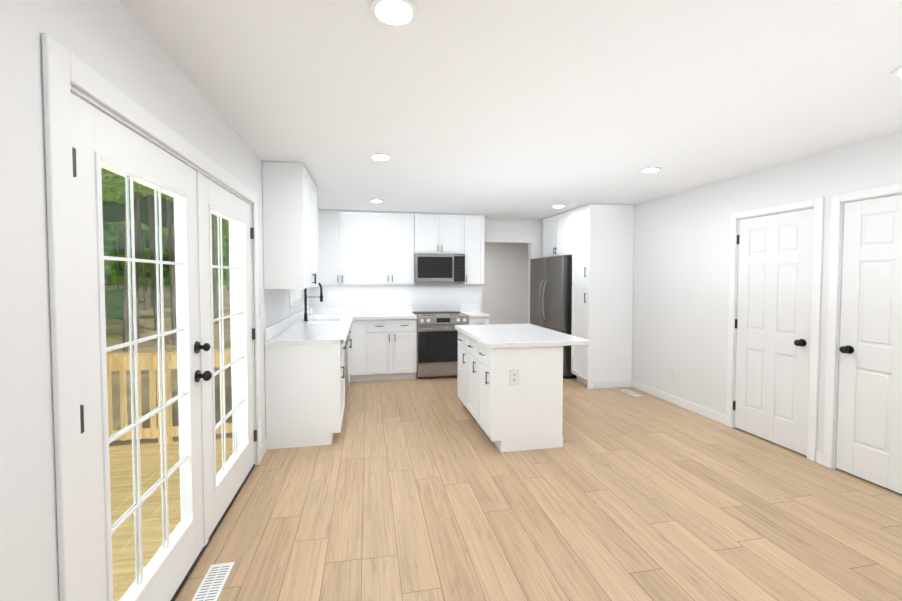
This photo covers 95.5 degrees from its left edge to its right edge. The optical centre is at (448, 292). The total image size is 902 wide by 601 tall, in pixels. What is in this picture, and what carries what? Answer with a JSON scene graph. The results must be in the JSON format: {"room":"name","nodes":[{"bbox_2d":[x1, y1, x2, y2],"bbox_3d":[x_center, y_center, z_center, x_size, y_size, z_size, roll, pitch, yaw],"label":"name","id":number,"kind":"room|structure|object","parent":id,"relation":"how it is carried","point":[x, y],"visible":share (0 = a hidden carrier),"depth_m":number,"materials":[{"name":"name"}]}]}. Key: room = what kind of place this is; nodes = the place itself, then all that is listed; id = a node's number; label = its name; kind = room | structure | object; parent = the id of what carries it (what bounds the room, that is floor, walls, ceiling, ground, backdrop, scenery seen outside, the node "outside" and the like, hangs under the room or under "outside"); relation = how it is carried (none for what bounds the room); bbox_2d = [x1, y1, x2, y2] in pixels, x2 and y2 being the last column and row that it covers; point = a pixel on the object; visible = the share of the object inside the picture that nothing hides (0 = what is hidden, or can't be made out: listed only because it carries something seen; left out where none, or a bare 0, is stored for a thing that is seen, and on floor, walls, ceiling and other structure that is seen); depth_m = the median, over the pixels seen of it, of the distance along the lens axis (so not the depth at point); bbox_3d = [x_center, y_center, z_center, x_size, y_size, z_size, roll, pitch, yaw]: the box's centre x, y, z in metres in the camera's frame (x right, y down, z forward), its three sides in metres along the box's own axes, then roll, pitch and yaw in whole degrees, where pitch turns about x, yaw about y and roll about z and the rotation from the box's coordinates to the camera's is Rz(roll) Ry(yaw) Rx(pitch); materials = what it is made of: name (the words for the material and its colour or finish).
{"room":"kitchen","nodes":[
{"label":"kitchen","id":0,"kind":"room"},
{"bbox_2d":[0,0,308,600],"bbox_3d":[-1.317,0.173,1.863,0.150,2.440,9.000,0,2,-11],"label":"wall","id":1,"kind":"structure","parent":0,"point":[115,44],"depth_m":1.09,"materials":[{"name":"paint"}]},
{"bbox_2d":[41,33,261,600],"bbox_3d":[-1.358,0.325,2.176,0.226,2.115,2.150,0,2,-11],"label":"french door","id":2,"kind":"structure","parent":1,"relation":"in","point":[95,122],"depth_m":1.59,"materials":[{"name":"paint"}]},
{"bbox_2d":[259,304,261,318],"bbox_3d":[-1.526,0.154,3.331,0.007,0.121,0.076,0,2,-11],"label":"outlet","id":3,"kind":"object","parent":1,"relation":"attached to","point":[260,311],"visible":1,"depth_m":3.32,"materials":[{"name":"white plastic"}]},
{"bbox_2d":[264,307,311,341],"bbox_3d":[-1.807,0.317,4.799,0.020,0.105,2.756,0,2,-11],"label":"backsplash","id":4,"kind":"structure","parent":1,"relation":"attached to","point":[270,332],"depth_m":4.09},
{"bbox_2d":[262,161,318,288],"bbox_3d":[-1.476,-0.580,3.968,0.358,1.069,1.022,0,2,-11],"label":"upper cabinet","id":5,"kind":"object","parent":1,"relation":"attached to","point":[290,221],"visible":1,"depth_m":3.47,"materials":[{"name":"paint"}]},
{"bbox_2d":[289,289,304,313],"bbox_3d":[-1.928,-0.325,5.066,0.180,1.100,1.090,0,2,-11],"label":"window","id":6,"kind":"structure","parent":1,"relation":"in","point":[296,295],"depth_m":5.25,"materials":[{"name":"glass"}]},
{"bbox_2d":[309,218,542,323],"bbox_3d":[0.035,0.014,6.623,4.350,2.440,0.120,0,2,-11],"label":"wall","id":7,"kind":"structure","parent":0,"point":[435,296],"depth_m":6.53,"materials":[{"name":"paint"}]},
{"bbox_2d":[318,210,369,284],"bbox_3d":[-1.559,-0.651,6.054,0.770,1.066,0.330,0,2,-11],"label":"upper cabinet","id":8,"kind":"object","parent":7,"relation":"attached to","point":[363,247],"depth_m":5.90,"materials":[{"name":"paint"}]},
{"bbox_2d":[312,306,411,313],"bbox_3d":[-1.315,0.267,6.290,1.524,0.105,0.019,0,2,-11],"label":"backsplash","id":9,"kind":"structure","parent":7,"relation":"attached to","point":[353,309],"depth_m":6.27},
{"bbox_2d":[370,211,417,283],"bbox_3d":[-0.886,-0.656,6.187,0.841,1.066,0.330,0,2,-11],"label":"upper cabinet","id":10,"kind":"object","parent":7,"relation":"attached to","point":[393,235],"depth_m":6.04,"materials":[{"name":"paint"}]},
{"bbox_2d":[418,213,465,253],"bbox_3d":[-0.161,-0.890,6.322,0.756,0.606,0.330,0,2,-11],"label":"upper cabinet","id":11,"kind":"object","parent":7,"relation":"attached to","point":[437,233],"depth_m":6.17,"materials":[{"name":"paint"}]},
{"bbox_2d":[414,254,464,281],"bbox_3d":[-0.151,-0.372,6.285,0.754,0.416,0.440,0,2,-11],"label":"microwave","id":12,"kind":"object","parent":11,"relation":"attached to","point":[439,267],"visible":1,"depth_m":6.11,"materials":[{"name":"silver metal"}]},
{"bbox_2d":[460,214,483,283],"bbox_3d":[0.338,-0.664,6.429,0.381,1.066,0.330,0,2,-11],"label":"upper cabinet","id":13,"kind":"object","parent":7,"relation":"attached to","point":[474,256],"depth_m":6.28,"materials":[{"name":"paint"}]},
{"bbox_2d":[482,243,527,323],"bbox_3d":[-0.391,-0.110,10.324,5.250,2.440,0.150,0,2,-11],"label":"wall","id":14,"kind":"structure","parent":0,"point":[505,293],"depth_m":10.61,"materials":[{"name":"paint"}]},
{"bbox_2d":[119,0,901,219],"bbox_3d":[0.899,-1.184,4.143,5.400,0.120,12.700,0,2,-11],"label":"ceiling","id":15,"kind":"structure","parent":0,"point":[523,109],"depth_m":2.13,"materials":[{"name":"paint"}]},
{"bbox_2d":[370,199,383,201],"bbox_3d":[-0.903,-1.153,5.165,0.176,0.008,0.176,0,2,-11],"label":"recessed light","id":16,"kind":"object","parent":15,"relation":"in","point":[375,200],"visible":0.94,"depth_m":5.12,"materials":[{"name":"paint"}]},
{"bbox_2d":[370,153,391,159],"bbox_3d":[-0.544,-1.090,3.300,0.176,0.008,0.176,0,2,-11],"label":"recessed light","id":17,"kind":"object","parent":15,"relation":"in","point":[378,156],"visible":0.94,"depth_m":3.28,"materials":[{"name":"paint"}]},
{"bbox_2d":[370,0,417,26],"bbox_3d":[-0.199,-1.030,1.504,0.176,0.008,0.176,0,2,-11],"label":"recessed light","id":18,"kind":"object","parent":15,"relation":"in","point":[396,13],"visible":1,"depth_m":1.50,"materials":[{"name":"paint"}]},
{"bbox_2d":[640,167,660,172],"bbox_3d":[1.824,-1.103,3.696,0.176,0.008,0.176,0,2,-11],"label":"recessed light","id":19,"kind":"object","parent":15,"relation":"in","point":[650,169],"visible":0.9,"depth_m":3.68,"materials":[{"name":"paint"}]},
{"bbox_2d":[891,66,901,77],"bbox_3d":[2.188,-1.043,1.904,0.176,0.008,0.176,0,2,-11],"label":"recessed light","id":20,"kind":"object","parent":15,"relation":"in","point":[897,73],"visible":1,"depth_m":1.95,"materials":[{"name":"paint"}]},
{"bbox_2d":[175,376,901,600],"bbox_3d":[0.899,1.365,4.228,5.400,0.100,12.700,0,2,-11],"label":"floor","id":21,"kind":"structure","parent":0,"point":[422,489],"depth_m":2.52,"materials":[{"name":"brown wood"}]},
{"bbox_2d":[192,562,233,600],"bbox_3d":[-1.118,1.389,1.928,0.110,0.005,0.330,0,2,-11],"label":"floor vent","id":22,"kind":"object","parent":21,"relation":"in","point":[212,583],"visible":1,"depth_m":1.96,"materials":[{"name":"white plastic"}]},
{"bbox_2d":[265,338,345,448],"bbox_3d":[-1.319,0.883,3.892,0.617,0.885,0.729,0,2,-11],"label":"base cabinet","id":23,"kind":"object","parent":21,"relation":"on","point":[305,381],"depth_m":3.54,"materials":[{"name":"paint"}]},
{"bbox_2d":[264,314,351,345],"bbox_3d":[-1.502,0.388,4.862,0.642,0.040,2.756,0,2,-11],"label":"countertop","id":24,"kind":"structure","parent":23,"relation":"on","point":[318,327],"depth_m":4.12,"materials":[{"name":"white stone"}]},
{"bbox_2d":[303,283,322,320],"bbox_3d":[-1.686,0.105,5.103,0.240,0.508,0.116,0,2,-11],"label":"faucet","id":25,"kind":"object","parent":24,"relation":"on","point":[305,304],"visible":0.85,"depth_m":5.11,"materials":[{"name":"black metal"}]},
{"bbox_2d":[345,335,349,405],"bbox_3d":[-1.421,0.862,4.553,0.620,0.882,0.604,0,2,-11],"label":"dishwasher","id":26,"kind":"object","parent":21,"relation":"on","point":[346,367],"visible":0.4,"depth_m":4.51,"materials":[{"name":"silver metal"}]},
{"bbox_2d":[348,326,351,386],"bbox_3d":[-1.583,0.838,5.223,0.617,0.885,0.769,0,2,-11],"label":"base cabinet","id":27,"kind":"object","parent":21,"relation":"on","point":[349,327],"depth_m":5.61,"materials":[{"name":"paint"}]},
{"bbox_2d":[352,318,371,381],"bbox_3d":[-1.290,0.812,6.013,0.304,0.885,0.607,0,2,-11],"label":"base cabinet","id":28,"kind":"object","parent":21,"relation":"on","point":[361,331],"depth_m":5.72,"materials":[{"name":"paint"}]},
{"bbox_2d":[372,318,416,380],"bbox_3d":[-0.855,0.809,6.099,0.703,0.885,0.607,0,2,-11],"label":"base cabinet","id":29,"kind":"object","parent":21,"relation":"on","point":[393,339],"depth_m":5.81,"materials":[{"name":"paint"}]},
{"bbox_2d":[352,314,415,321],"bbox_3d":[-0.950,0.348,6.053,0.902,0.040,0.631,0,2,-11],"label":"countertop","id":30,"kind":"structure","parent":29,"relation":"on","point":[355,317],"depth_m":5.79,"materials":[{"name":"white stone"}]},
{"bbox_2d":[413,311,468,378],"bbox_3d":[-0.127,0.779,6.201,0.754,0.938,0.676,0,2,-11],"label":"range","id":31,"kind":"object","parent":21,"relation":"on","point":[437,343],"visible":0.92,"depth_m":5.92,"materials":[{"name":"silver metal"}]},
{"bbox_2d":[460,305,490,324],"bbox_3d":[0.407,0.729,6.331,0.332,1.030,0.638,0,2,-11],"label":"base cabinet","id":32,"kind":"object","parent":21,"relation":"on","point":[475,315],"visible":0.29,"depth_m":6.06,"materials":[{"name":"paint"}]},
{"bbox_2d":[455,328,562,451],"bbox_3d":[0.535,0.876,4.090,0.681,0.884,1.297,0,2,-11],"label":"kitchen island","id":33,"kind":"object","parent":21,"relation":"on","point":[510,386],"depth_m":3.48,"materials":[{"name":"paint"}]},
{"bbox_2d":[455,324,589,347],"bbox_3d":[0.648,0.414,4.101,0.910,0.040,1.350,0,2,-11],"label":"island countertop","id":34,"kind":"structure","parent":33,"relation":"on","point":[493,335],"depth_m":3.76,"materials":[{"name":"white stone"}]},
{"bbox_2d":[530,256,576,378],"bbox_3d":[1.798,0.354,6.390,0.832,1.775,0.860,-1,2,-20],"label":"refrigerator","id":35,"kind":"object","parent":21,"relation":"on","point":[551,293],"visible":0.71,"depth_m":6.04,"materials":[{"name":"metal"}]},
{"bbox_2d":[570,203,633,388],"bbox_3d":[2.112,0.048,5.648,0.647,2.436,0.460,0,2,-11],"label":"tall cabinet","id":36,"kind":"object","parent":21,"relation":"on","point":[595,241],"depth_m":5.44,"materials":[{"name":"paint"}]},
{"bbox_2d":[621,389,641,395],"bbox_3d":[2.328,1.279,5.222,0.110,0.005,0.300,0,2,-11],"label":"floor vent","id":37,"kind":"object","parent":21,"relation":"in","point":[630,392],"visible":1,"depth_m":5.22,"materials":[{"name":"white plastic"}]},
{"bbox_2d":[632,131,901,451],"bbox_3d":[3.083,0.144,2.732,0.120,2.440,9.000,0,2,-11],"label":"wall","id":38,"kind":"structure","parent":0,"point":[681,263],"depth_m":4.31,"materials":[{"name":"paint"}]},
{"bbox_2d":[542,211,569,257],"bbox_3d":[1.970,-0.876,6.335,0.647,0.636,0.998,0,2,-11],"label":"upper cabinet","id":39,"kind":"object","parent":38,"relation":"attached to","point":[556,228],"depth_m":6.24,"materials":[{"name":"paint"}]},
{"bbox_2d":[668,369,672,379],"bbox_3d":[2.612,0.965,4.809,0.007,0.121,0.076,0,2,-11],"label":"outlet","id":40,"kind":"object","parent":38,"relation":"attached to","point":[670,376],"visible":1,"depth_m":4.81,"materials":[{"name":"white plastic"}]},
{"bbox_2d":[631,380,725,424],"bbox_3d":[2.615,1.248,4.790,0.012,0.095,1.485,0,2,-11],"label":"baseboard","id":41,"kind":"structure","parent":38,"relation":"attached to","point":[701,410],"depth_m":4.62,"materials":[{"name":"paint"}]},
{"bbox_2d":[726,197,823,461],"bbox_3d":[2.873,0.288,3.629,0.182,2.092,0.824,0,2,-11],"label":"door","id":42,"kind":"structure","parent":38,"relation":"in","point":[775,284],"depth_m":3.57,"materials":[{"name":"paint"}]},
{"bbox_2d":[823,183,901,493],"bbox_3d":[3.050,0.318,2.737,0.182,2.092,0.884,0,2,-11],"label":"door","id":43,"kind":"structure","parent":38,"relation":"in","point":[863,412],"depth_m":2.94,"materials":[{"name":"paint"}]},
{"label":"outside","id":44,"kind":"structure","parent":0,"visible":0},
{"bbox_2d":[103,222,229,284],"bbox_3d":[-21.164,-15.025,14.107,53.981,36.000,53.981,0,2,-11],"label":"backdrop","id":45,"kind":"structure","parent":44,"point":[112,264],"depth_m":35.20,"materials":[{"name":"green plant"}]},
{"bbox_2d":[105,284,232,445],"bbox_3d":[-9.324,-0.324,47.556,122.000,3.175,221.962,0,2,-11],"label":"ground","id":46,"kind":"structure","parent":44,"point":[144,390],"depth_m":12.85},
{"bbox_2d":[102,193,124,201],"bbox_3d":[-9.914,-6.856,11.597,6.647,17.585,7.178,0,2,-11],"label":"tree","id":47,"kind":"object","parent":46,"relation":"on","point":[104,197],"depth_m":13.91,"materials":[{"name":"green plant"}]},
{"bbox_2d":[101,168,138,351],"bbox_3d":[-8.453,-3.958,9.848,6.526,12.148,6.173,0,2,-11],"label":"tree","id":48,"kind":"object","parent":46,"relation":"on","point":[119,180],"depth_m":10.50,"materials":[{"name":"green plant"}]},
{"bbox_2d":[105,289,143,319],"bbox_3d":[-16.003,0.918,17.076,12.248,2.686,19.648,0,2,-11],"label":"tree","id":49,"kind":"object","parent":46,"relation":"on","point":[114,301],"depth_m":17.38,"materials":[{"name":"green plant"}]},
{"bbox_2d":[107,192,144,288],"bbox_3d":[-17.491,-5.701,21.515,6.149,13.208,5.686,0,2,-11],"label":"tree","id":50,"kind":"object","parent":46,"relation":"on","point":[123,200],"depth_m":21.96,"materials":[{"name":"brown plant"}]},
{"bbox_2d":[133,192,139,339],"bbox_3d":[-10.277,-7.038,13.064,6.425,17.714,6.527,0,2,-11],"label":"tree","id":51,"kind":"object","parent":46,"relation":"on","point":[137,215],"depth_m":13.37,"materials":[{"name":"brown plant"}]},
{"bbox_2d":[102,183,176,344],"bbox_3d":[-9.033,-6.241,12.782,6.656,16.232,6.823,0,2,-11],"label":"tree","id":52,"kind":"object","parent":46,"relation":"on","point":[171,252],"depth_m":13.21,"materials":[{"name":"green plant"}]},
{"bbox_2d":[143,230,146,291],"bbox_3d":[-22.019,-6.421,30.146,6.981,13.069,7.175,0,2,-11],"label":"tree","id":53,"kind":"object","parent":46,"relation":"on","point":[145,263],"depth_m":30.07,"materials":[{"name":"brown plant"}]},
{"bbox_2d":[124,225,167,292],"bbox_3d":[-20.983,-8.041,29.572,5.601,16.430,6.989,0,2,-11],"label":"tree","id":54,"kind":"object","parent":46,"relation":"on","point":[163,235],"depth_m":29.96,"materials":[{"name":"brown plant"}]},
{"bbox_2d":[129,197,173,227],"bbox_3d":[-14.174,-6.359,22.437,7.624,14.637,6.593,0,2,-11],"label":"tree","id":55,"kind":"object","parent":46,"relation":"on","point":[144,212],"depth_m":19.81,"materials":[{"name":"green plant"}]},
{"bbox_2d":[150,257,152,305],"bbox_3d":[-16.210,-6.806,21.637,6.308,15.466,6.508,0,2,-11],"label":"tree","id":56,"kind":"object","parent":46,"relation":"on","point":[151,284],"depth_m":22.49,"materials":[{"name":"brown plant"}]},
{"bbox_2d":[130,220,174,265],"bbox_3d":[-15.075,-6.271,22.703,6.631,14.401,6.582,0,2,-11],"label":"tree","id":57,"kind":"object","parent":46,"relation":"on","point":[144,227],"depth_m":22.22,"materials":[{"name":"green plant"}]},
{"bbox_2d":[147,193,160,330],"bbox_3d":[-10.784,-7.593,15.315,7.035,18.418,5.183,0,2,-11],"label":"tree","id":58,"kind":"object","parent":46,"relation":"on","point":[151,232],"depth_m":15.50,"materials":[{"name":"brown plant"}]},
{"bbox_2d":[102,195,228,309],"bbox_3d":[-14.949,-7.040,21.252,5.980,16.154,5.398,0,2,-11],"label":"tree","id":59,"kind":"object","parent":46,"relation":"on","point":[110,205],"depth_m":19.31,"materials":[{"name":"green plant"}]},
{"bbox_2d":[106,348,232,600],"bbox_3d":[-3.379,1.643,1.153,4.150,1.950,5.610,0,2,-11],"label":"deck","id":60,"kind":"object","parent":46,"relation":"on","point":[128,485],"depth_m":3.55,"materials":[{"name":"brown wood"}]},
{"bbox_2d":[140,192,228,240],"bbox_3d":[-13.574,-4.905,21.168,7.072,11.937,6.551,0,2,-11],"label":"tree","id":61,"kind":"object","parent":46,"relation":"on","point":[225,224],"depth_m":21.65,"materials":[{"name":"green plant"}]},
{"bbox_2d":[162,231,213,290],"bbox_3d":[-18.509,-6.878,32.308,6.893,13.854,6.155,0,2,-11],"label":"tree","id":62,"kind":"object","parent":46,"relation":"on","point":[212,259],"depth_m":32.34,"materials":[{"name":"green plant"}]},
{"bbox_2d":[173,202,225,244],"bbox_3d":[-12.559,-6.053,19.719,6.212,14.586,5.650,0,2,-11],"label":"tree","id":63,"kind":"object","parent":46,"relation":"on","point":[173,218],"depth_m":19.36,"materials":[{"name":"green plant"}]},
{"bbox_2d":[212,214,218,323],"bbox_3d":[-10.007,-6.881,17.282,7.672,16.766,6.959,0,2,-11],"label":"tree","id":64,"kind":"object","parent":46,"relation":"on","point":[215,271],"depth_m":17.43,"materials":[{"name":"green plant"}]},
{"bbox_2d":[227,238,228,290],"bbox_3d":[-17.481,-7.021,32.839,6.366,14.096,6.632,0,2,-11],"label":"tree","id":65,"kind":"object","parent":46,"relation":"on","point":[227,264],"depth_m":32.95,"materials":[{"name":"green plant"}]}
]}

